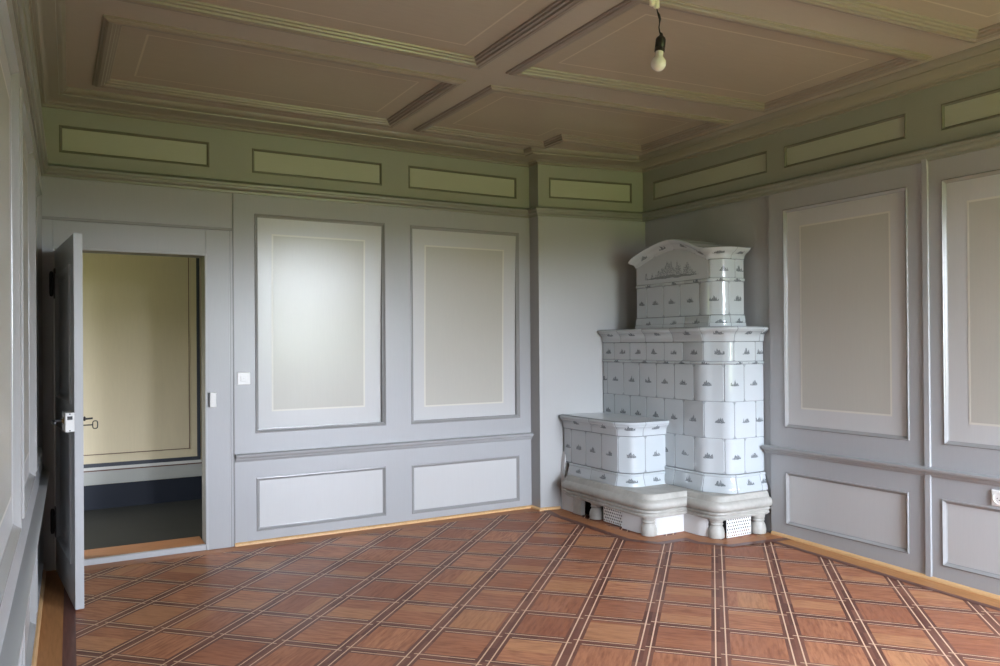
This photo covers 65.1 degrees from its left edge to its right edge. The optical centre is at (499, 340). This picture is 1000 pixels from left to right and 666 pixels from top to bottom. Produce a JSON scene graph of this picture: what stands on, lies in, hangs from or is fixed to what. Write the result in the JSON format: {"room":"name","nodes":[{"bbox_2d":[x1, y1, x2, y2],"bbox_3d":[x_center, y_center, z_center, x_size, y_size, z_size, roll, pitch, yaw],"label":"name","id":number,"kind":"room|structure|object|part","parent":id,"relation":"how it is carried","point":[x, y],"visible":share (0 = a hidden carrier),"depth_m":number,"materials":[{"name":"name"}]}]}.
{"room":"traditional dwelling","nodes":[
{"label":"traditional dwelling","id":0,"kind":"room"},
{"bbox_2d":[0,0,43,665],"bbox_3d":[-1.327,-0.100,2.066,0.025,3.240,7.304,0,0,-29],"label":"wall","id":1,"kind":"structure","parent":0,"point":[21,322],"depth_m":2.82,"materials":[{"name":"grey paint"}]},
{"bbox_3d":[-1.498,-0.152,2.353,0.020,1.602,1.022,0,0,-30],"label":"wall panel","id":2,"kind":"part","parent":1,"relation":"part of","materials":[{"name":"grey paint"}]},
{"bbox_3d":[-1.488,-0.152,2.359,0.025,1.670,1.090,0,0,-29],"label":"panel moulding","id":3,"kind":"part","parent":1,"relation":"part of","materials":[{"name":"grey paint"}]},
{"bbox_3d":[-1.477,1.228,2.352,0.025,0.410,1.090,0,0,-29],"label":"panel moulding","id":4,"kind":"part","parent":1,"relation":"part of","materials":[{"name":"grey paint"}]},
{"bbox_2d":[0,471,49,665],"bbox_3d":[-1.267,0.859,2.020,0.043,0.064,7.182,0,0,-29],"label":"trim","id":5,"kind":"structure","parent":1,"relation":"attached to","point":[11,647],"depth_m":2.64,"materials":[{"name":"grey paint"}]},
{"bbox_3d":[-2.128,-0.142,3.502,0.020,1.602,1.022,0,0,-30],"label":"wall panel","id":6,"kind":"part","parent":1,"relation":"part of","materials":[{"name":"grey paint"}]},
{"bbox_3d":[-2.118,1.238,3.495,0.020,0.342,1.022,0,0,-30],"label":"wall panel","id":7,"kind":"part","parent":1,"relation":"part of","materials":[{"name":"grey paint"}]},
{"bbox_3d":[-2.118,-0.142,3.508,0.025,1.670,1.090,0,0,-29],"label":"panel moulding","id":8,"kind":"part","parent":1,"relation":"part of","materials":[{"name":"grey paint"}]},
{"bbox_3d":[-2.107,1.238,3.501,0.025,0.410,1.090,0,0,-29],"label":"panel moulding","id":9,"kind":"part","parent":1,"relation":"part of","materials":[{"name":"grey paint"}]},
{"bbox_3d":[-2.751,-0.132,4.637,0.020,1.602,0.992,0,0,-30],"label":"wall panel","id":10,"kind":"part","parent":1,"relation":"part of","materials":[{"name":"grey paint"}]},
{"bbox_2d":[31,570,45,665],"bbox_3d":[-1.289,1.507,2.042,0.019,0.026,7.252,0,0,-29],"label":"baseboard","id":11,"kind":"structure","parent":1,"relation":"attached to","point":[40,607],"depth_m":4.22,"materials":[{"name":"brown wood"}]},
{"bbox_3d":[-2.740,-0.132,4.643,0.025,1.670,1.060,0,0,-29],"label":"panel moulding","id":12,"kind":"part","parent":1,"relation":"part of","materials":[{"name":"grey paint"}]},
{"bbox_3d":[-2.729,1.248,4.637,0.025,0.410,1.060,0,0,-29],"label":"panel moulding","id":13,"kind":"part","parent":1,"relation":"part of","materials":[{"name":"grey paint"}]},
{"bbox_2d":[12,0,999,221],"bbox_3d":[0.813,-1.192,3.305,5.091,0.093,7.304,0,0,-30],"label":"trim","id":14,"kind":"structure","parent":1,"relation":"attached to","point":[21,8],"depth_m":5.75,"materials":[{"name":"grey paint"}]},
{"bbox_2d":[54,253,201,510],"bbox_3d":[-3.649,0.212,7.156,5.600,2.700,0.012,0,0,-30],"label":"wall","id":15,"kind":"structure","parent":0,"point":[142,314],"depth_m":7.33,"materials":[{"name":"beige paint"}]},
{"bbox_2d":[84,499,201,549],"bbox_3d":[-3.192,1.525,6.371,5.600,0.001,1.807,0,0,-30],"label":"floor","id":16,"kind":"structure","parent":0,"point":[127,525],"depth_m":6.53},
{"bbox_2d":[97,253,201,422],"bbox_3d":[-3.215,0.205,6.399,5.600,2.700,1.757,0,0,-30],"label":"wall","id":17,"kind":"structure","parent":0,"point":[97,253],"depth_m":5.94,"materials":[{"name":"grey paint"}]},
{"bbox_2d":[84,536,204,558],"bbox_3d":[-2.666,1.526,5.683,0.966,0.042,0.270,0,0,-30],"label":"trim","id":18,"kind":"structure","parent":17,"relation":"attached to","point":[157,545],"depth_m":5.71,"materials":[{"name":"orange wood"}]},
{"bbox_2d":[41,107,531,546],"bbox_3d":[-1.522,-0.079,6.190,4.130,3.240,0.058,0,0,-30],"label":"wall","id":19,"kind":"structure","parent":0,"point":[351,324],"depth_m":6.36,"materials":[{"name":"grey paint"}]},
{"bbox_2d":[49,233,97,609],"bbox_3d":[-2.652,0.461,4.864,0.245,2.140,1.046,0,0,-30],"label":"door","id":20,"kind":"structure","parent":19,"relation":"in","point":[66,278],"depth_m":4.57,"materials":[{"name":"grey paint"}]},
{"bbox_3d":[-2.493,0.456,4.419,0.067,0.023,0.115,0,0,-30],"label":"handle","id":21,"kind":"part","parent":20,"relation":"part of","materials":[{"name":"black metal"}]},
{"bbox_3d":[-2.707,-0.036,4.862,0.023,0.820,0.712,0,0,-35],"label":"panel","id":22,"kind":"part","parent":20,"relation":"part of","materials":[{"name":"grey paint"}]},
{"bbox_3d":[-2.699,0.924,4.858,0.023,0.760,0.712,0,0,-35],"label":"panel","id":23,"kind":"part","parent":20,"relation":"part of","materials":[{"name":"grey paint"}]},
{"bbox_3d":[-2.580,-1.378,5.580,0.934,0.150,0.001,0,0,-30],"label":"wall panel","id":24,"kind":"part","parent":19,"relation":"part of","materials":[{"name":"paint"}]},
{"bbox_3d":[-2.577,-1.378,5.574,0.972,0.188,0.014,0,0,-30],"label":"panel moulding","id":25,"kind":"part","parent":19,"relation":"part of","materials":[{"name":"green paint"}]},
{"bbox_2d":[42,216,232,570],"bbox_3d":[-2.580,0.352,5.642,1.250,2.388,0.216,0,0,-30],"label":"trim","id":26,"kind":"structure","parent":19,"relation":"attached to","point":[211,245],"depth_m":5.78,"materials":[{"name":"grey paint"}]},
{"bbox_2d":[84,544,205,565],"bbox_3d":[-2.591,1.525,5.551,0.966,0.042,0.034,0,0,-30],"label":"trim","id":27,"kind":"structure","parent":19,"relation":"attached to","point":[170,551],"depth_m":5.57,"materials":[{"name":"grey paint"}]},
{"bbox_2d":[237,372,249,384],"bbox_3d":[-1.934,0.284,5.917,0.096,0.095,0.018,0,0,-30],"label":"light switch","id":28,"kind":"object","parent":19,"relation":"attached to","point":[243,378],"visible":1,"depth_m":5.91,"materials":[{"name":"white plastic"}]},
{"bbox_3d":[-1.437,-1.376,6.237,1.012,0.150,0.001,0,0,-30],"label":"wall panel","id":29,"kind":"part","parent":19,"relation":"part of","materials":[{"name":"green paint"}]},
{"bbox_3d":[-1.433,-1.376,6.231,1.050,0.188,0.014,0,0,-30],"label":"panel moulding","id":30,"kind":"part","parent":19,"relation":"part of","materials":[{"name":"green paint"}]},
{"bbox_3d":[-1.421,-0.135,6.258,1.006,1.620,0.034,0,0,-30],"label":"wall panel","id":31,"kind":"part","parent":19,"relation":"part of","materials":[{"name":"grey paint"}]},
{"bbox_3d":[-1.417,-0.135,6.251,1.060,1.674,0.058,0,0,-30],"label":"panel moulding","id":32,"kind":"part","parent":19,"relation":"part of","materials":[{"name":"grey paint"}]},
{"bbox_3d":[-1.398,1.244,6.227,1.050,0.407,0.020,0,0,-30],"label":"panel moulding","id":33,"kind":"part","parent":19,"relation":"part of","materials":[{"name":"grey paint"}]},
{"bbox_3d":[-1.403,1.244,6.236,0.996,0.353,0.001,0,0,-30],"label":"wall panel","id":34,"kind":"part","parent":19,"relation":"part of","materials":[{"name":"grey paint"}]},
{"bbox_2d":[235,432,533,462],"bbox_3d":[-0.837,0.877,6.525,2.630,0.064,0.043,0,0,-30],"label":"trim","id":35,"kind":"structure","parent":19,"relation":"attached to","point":[259,456],"depth_m":6.42,"materials":[{"name":"grey paint"}]},
{"bbox_2d":[235,505,560,546],"bbox_3d":[-0.718,1.523,6.499,2.822,0.026,0.198,0,0,-30],"label":"baseboard","id":36,"kind":"structure","parent":19,"relation":"attached to","point":[527,506],"depth_m":6.48,"materials":[{"name":"brown wood"}]},
{"bbox_3d":[-0.315,-1.385,6.882,1.026,0.156,0.001,0,0,-30],"label":"wall panel","id":37,"kind":"part","parent":19,"relation":"part of","materials":[{"name":"paint"}]},
{"bbox_3d":[-0.311,-1.385,6.876,1.064,0.194,0.014,0,0,-30],"label":"panel moulding","id":38,"kind":"part","parent":19,"relation":"part of","materials":[{"name":"green paint"}]},
{"bbox_3d":[-0.302,-0.137,6.901,1.020,1.626,0.034,0,0,-30],"label":"wall panel","id":39,"kind":"part","parent":19,"relation":"part of","materials":[{"name":"grey paint"}]},
{"bbox_3d":[-0.298,-0.138,6.894,1.074,1.680,0.058,0,0,-30],"label":"panel moulding","id":40,"kind":"part","parent":19,"relation":"part of","materials":[{"name":"grey paint"}]},
{"bbox_3d":[-0.288,1.250,6.877,1.008,0.358,0.001,0,0,-30],"label":"wall panel","id":41,"kind":"part","parent":19,"relation":"part of","materials":[{"name":"grey paint"}]},
{"bbox_3d":[-0.283,1.250,6.868,1.062,0.412,0.020,0,0,-30],"label":"panel moulding","id":42,"kind":"part","parent":19,"relation":"part of","materials":[{"name":"grey paint"}]},
{"bbox_2d":[37,508,999,665],"bbox_3d":[0.860,1.544,3.134,5.800,0.078,7.603,0,0,-30],"label":"floor","id":43,"kind":"structure","parent":0,"point":[523,587],"depth_m":4.53,"materials":[{"name":"brown wood"}]},
{"bbox_2d":[560,239,771,538],"bbox_3d":[1.308,0.332,6.632,1.024,2.378,1.670,0,0,-30],"label":"stove","id":44,"kind":"object","parent":43,"relation":"on","point":[676,443],"visible":1,"depth_m":6.35,"materials":[{"name":"tile"}]},
{"bbox_3d":[0.886,0.725,6.680,1.050,0.125,0.383,-1,0,35],"label":"bench cornice","id":45,"kind":"part","parent":44,"relation":"part of","materials":[{"name":"ceramic"}]},
{"bbox_3d":[1.080,1.426,6.257,0.066,0.181,0.270,0,0,-40],"label":"plaster panel","id":46,"kind":"part","parent":44,"relation":"part of","materials":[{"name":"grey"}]},
{"bbox_3d":[1.365,-0.732,7.003,0.348,0.173,0.267,0,0,-30],"label":"crown cornice","id":47,"kind":"part","parent":44,"relation":"part of","materials":[{"name":"ceramic"}]},
{"bbox_3d":[1.493,-0.794,6.780,0.348,0.130,0.248,0,0,-30],"label":"crown cornice","id":48,"kind":"part","parent":44,"relation":"part of","materials":[{"name":"tile"}]},
{"bbox_3d":[1.409,1.423,6.101,0.361,0.181,0.288,0,0,-30],"label":"plaster panel","id":49,"kind":"part","parent":44,"relation":"part of","materials":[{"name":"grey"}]},
{"bbox_3d":[1.616,-0.784,6.566,0.348,0.152,0.248,0,0,-30],"label":"crown cornice","id":50,"kind":"part","parent":44,"relation":"part of","materials":[{"name":"ceramic"}]},
{"bbox_3d":[1.718,-0.729,6.390,0.348,0.147,0.158,0,0,-30],"label":"crown cornice","id":51,"kind":"part","parent":44,"relation":"part of","materials":[{"name":"tile"}]},
{"bbox_2d":[664,433,767,493],"bbox_3d":[1.400,0.977,6.597,1.597,0.419,0.423,-1,0,43],"label":"tile","id":52,"kind":"object","parent":44,"relation":"in","point":[697,462],"depth_m":6.16,"materials":[{"name":"tile"}]},
{"bbox_3d":[1.797,-0.700,6.265,0.360,0.094,0.218,0,0,-30],"label":"pillar cornice","id":53,"kind":"part","parent":44,"relation":"part of","materials":[{"name":"ceramic"}]},
{"bbox_2d":[65,0,999,155],"bbox_3d":[0.785,-1.729,3.235,5.800,0.045,7.800,0,0,-30],"label":"ceiling","id":54,"kind":"structure","parent":0,"point":[579,75],"depth_m":4.77,"materials":[{"name":"beige paint"}]},
{"bbox_3d":[-1.456,-1.725,5.162,1.931,0.001,1.041,0,0,-30],"label":"panel","id":55,"kind":"part","parent":54,"relation":"part of","materials":[{"name":"beige paint"}]},
{"bbox_3d":[-1.456,-1.702,5.162,2.135,0.045,1.245,0,0,-30],"label":"panel frame","id":56,"kind":"part","parent":54,"relation":"part of","materials":[{"name":"beige paint"}]},
{"bbox_3d":[-0.680,-1.715,3.788,2.110,0.045,1.420,0,0,-30],"label":"panel frame","id":57,"kind":"part","parent":54,"relation":"part of","materials":[{"name":"beige paint"}]},
{"bbox_3d":[-0.681,-1.737,3.788,1.906,0.001,1.216,0,0,-30],"label":"panel","id":58,"kind":"part","parent":54,"relation":"part of","materials":[{"name":"beige paint"}]},
{"bbox_3d":[0.567,-1.735,6.240,1.909,0.001,1.196,0,0,-30],"label":"panel","id":59,"kind":"part","parent":54,"relation":"part of","materials":[{"name":"beige paint"}]},
{"bbox_3d":[0.569,-1.713,6.236,2.115,0.045,1.410,0,0,-30],"label":"panel frame","id":60,"kind":"part","parent":54,"relation":"part of","materials":[{"name":"beige paint"}]},
{"bbox_2d":[649,0,665,71],"bbox_3d":[0.753,-1.507,3.750,0.081,0.434,0.073,0,0,-30],"label":"pendant bulb","id":61,"kind":"object","parent":54,"relation":"hanging from","point":[658,63],"visible":1,"depth_m":3.73,"materials":[{"name":"white glass"}]},
{"bbox_3d":[0.761,-1.527,3.751,0.027,0.132,0.012,0,0,-13],"label":"cord","id":62,"kind":"part","parent":61,"relation":"part of","materials":[{"name":"black plastic"}]},
{"bbox_3d":[0.758,-1.339,3.751,0.073,0.098,0.073,0,0,-30],"label":"bulb","id":63,"kind":"part","parent":61,"relation":"part of","materials":[{"name":"white glass"}]},
{"bbox_2d":[654,33,665,51],"bbox_3d":[0.766,-1.427,3.752,0.054,0.093,0.052,0,0,-30],"label":"socket","id":64,"kind":"object","parent":61,"relation":"attached to","point":[660,42],"depth_m":3.73,"materials":[{"name":"black plastic"}]},
{"bbox_3d":[1.335,-1.748,4.897,1.935,0.001,1.271,0,0,-30],"label":"panel","id":65,"kind":"part","parent":54,"relation":"part of","materials":[{"name":"beige paint"}]},
{"bbox_3d":[1.335,-1.725,4.897,2.267,0.045,1.295,0,0,-25],"label":"panel frame","id":66,"kind":"part","parent":54,"relation":"part of","materials":[{"name":"beige paint"}]},
{"bbox_3d":[2.133,-1.738,3.499,2.130,0.045,1.615,0,0,-30],"label":"panel frame","id":67,"kind":"part","parent":54,"relation":"part of","materials":[{"name":"beige paint"}]},
{"bbox_3d":[2.133,-1.760,3.498,1.926,0.001,1.394,0,0,-30],"label":"panel","id":68,"kind":"part","parent":54,"relation":"part of","materials":[{"name":"beige paint"}]},
{"bbox_2d":[529,164,644,508],"bbox_3d":[0.869,-0.093,7.269,1.179,3.240,0.142,0,0,-13],"label":"wall","id":69,"kind":"structure","parent":0,"point":[583,282],"depth_m":7.19,"materials":[{"name":"grey paint"}]},
{"bbox_3d":[0.844,-1.393,7.277,0.810,0.152,0.132,0,0,-30],"label":"wall panel","id":70,"kind":"part","parent":69,"relation":"part of","materials":[{"name":"green paint"}]},
{"bbox_3d":[0.847,-1.393,7.271,0.859,0.190,0.014,0,0,-21],"label":"panel moulding","id":71,"kind":"part","parent":69,"relation":"part of","materials":[{"name":"green paint"}]},
{"bbox_2d":[598,327,768,342],"bbox_3d":[1.389,-0.048,6.586,1.627,0.121,0.446,-1,0,43],"label":"cornice","id":72,"kind":"structure","parent":0,"point":[639,334],"depth_m":6.30,"materials":[{"name":"grey ceramic"}]},
{"bbox_2d":[643,67,999,594],"bbox_3d":[3.095,-0.063,4.461,0.035,3.360,7.050,0,0,-30],"label":"wall","id":73,"kind":"structure","parent":0,"point":[877,295],"depth_m":5.36,"materials":[{"name":"grey paint"}]},
{"bbox_2d":[29,0,999,172],"bbox_3d":[0.809,-1.675,3.306,5.091,0.119,7.306,0,0,-30],"label":"trim","id":74,"kind":"structure","parent":73,"relation":"attached to","point":[48,17],"depth_m":5.73,"materials":[{"name":"beige paint"}]},
{"bbox_3d":[1.769,-1.405,6.753,0.014,0.174,1.342,0,0,-30],"label":"panel moulding","id":75,"kind":"part","parent":73,"relation":"part of","materials":[{"name":"green paint"}]},
{"bbox_3d":[1.775,-1.405,6.757,0.001,0.136,1.304,0,0,-30],"label":"wall panel","id":76,"kind":"part","parent":73,"relation":"part of","materials":[{"name":"green paint"}]},
{"bbox_3d":[2.432,-1.414,5.599,0.014,0.167,0.990,0,0,-30],"label":"panel moulding","id":77,"kind":"part","parent":73,"relation":"part of","materials":[{"name":"green paint"}]},
{"bbox_3d":[2.438,-1.414,5.603,0.001,0.129,0.952,0,0,-30],"label":"wall panel","id":78,"kind":"part","parent":73,"relation":"part of","materials":[{"name":"paint"}]},
{"bbox_3d":[2.439,-0.175,5.599,0.020,1.675,1.010,0,0,-30],"label":"panel moulding","id":79,"kind":"part","parent":73,"relation":"part of","materials":[{"name":"grey paint"}]},
{"bbox_3d":[2.448,1.205,5.595,0.020,0.405,0.995,0,0,-30],"label":"panel moulding","id":80,"kind":"part","parent":73,"relation":"part of","materials":[{"name":"grey paint"}]},
{"bbox_3d":[2.447,-0.175,5.604,0.001,1.621,0.956,0,0,-30],"label":"wall panel","id":81,"kind":"part","parent":73,"relation":"part of","materials":[{"name":"grey paint"}]},
{"bbox_3d":[2.456,1.205,5.600,0.001,0.351,0.941,0,0,-30],"label":"wall panel","id":82,"kind":"part","parent":73,"relation":"part of","materials":[{"name":"grey paint"}]},
{"bbox_2d":[762,445,999,486],"bbox_3d":[3.457,0.831,3.787,0.043,0.064,5.535,0,0,-30],"label":"trim","id":83,"kind":"structure","parent":73,"relation":"attached to","point":[991,480],"depth_m":5.25,"materials":[{"name":"grey paint"}]},
{"bbox_2d":[771,531,999,599],"bbox_3d":[3.489,1.515,3.761,0.019,0.101,5.470,0,0,-30],"label":"baseboard","id":84,"kind":"structure","parent":73,"relation":"attached to","point":[949,583],"depth_m":5.25,"materials":[{"name":"brown wood"}]},
{"bbox_3d":[3.053,-1.419,4.520,0.014,0.168,1.033,0,0,-30],"label":"panel moulding","id":85,"kind":"part","parent":73,"relation":"part of","materials":[{"name":"green paint"}]},
{"bbox_3d":[3.067,-0.185,4.506,0.020,1.675,1.056,0,0,-30],"label":"panel moulding","id":86,"kind":"part","parent":73,"relation":"part of","materials":[{"name":"grey paint"}]},
{"bbox_3d":[3.073,1.210,4.507,0.020,0.425,1.073,0,0,-30],"label":"panel moulding","id":87,"kind":"part","parent":73,"relation":"part of","materials":[{"name":"grey paint"}]},
{"bbox_3d":[3.059,-1.419,4.523,0.001,0.130,0.995,0,0,-30],"label":"wall panel","id":88,"kind":"part","parent":73,"relation":"part of","materials":[{"name":"paint"}]},
{"bbox_3d":[3.082,1.210,4.512,0.001,0.371,1.019,0,0,-30],"label":"wall panel","id":89,"kind":"part","parent":73,"relation":"part of","materials":[{"name":"grey paint"}]},
{"bbox_3d":[3.075,-0.185,4.511,0.001,1.621,1.002,0,0,-30],"label":"wall panel","id":90,"kind":"part","parent":73,"relation":"part of","materials":[{"name":"grey paint"}]},
{"bbox_2d":[991,489,999,506],"bbox_3d":[2.971,0.938,4.660,0.016,0.096,0.100,0,0,-30],"label":"wall socket","id":91,"kind":"object","parent":73,"relation":"attached to","point":[995,494],"visible":1,"depth_m":4.68,"materials":[{"name":"white plastic"}]}
]}

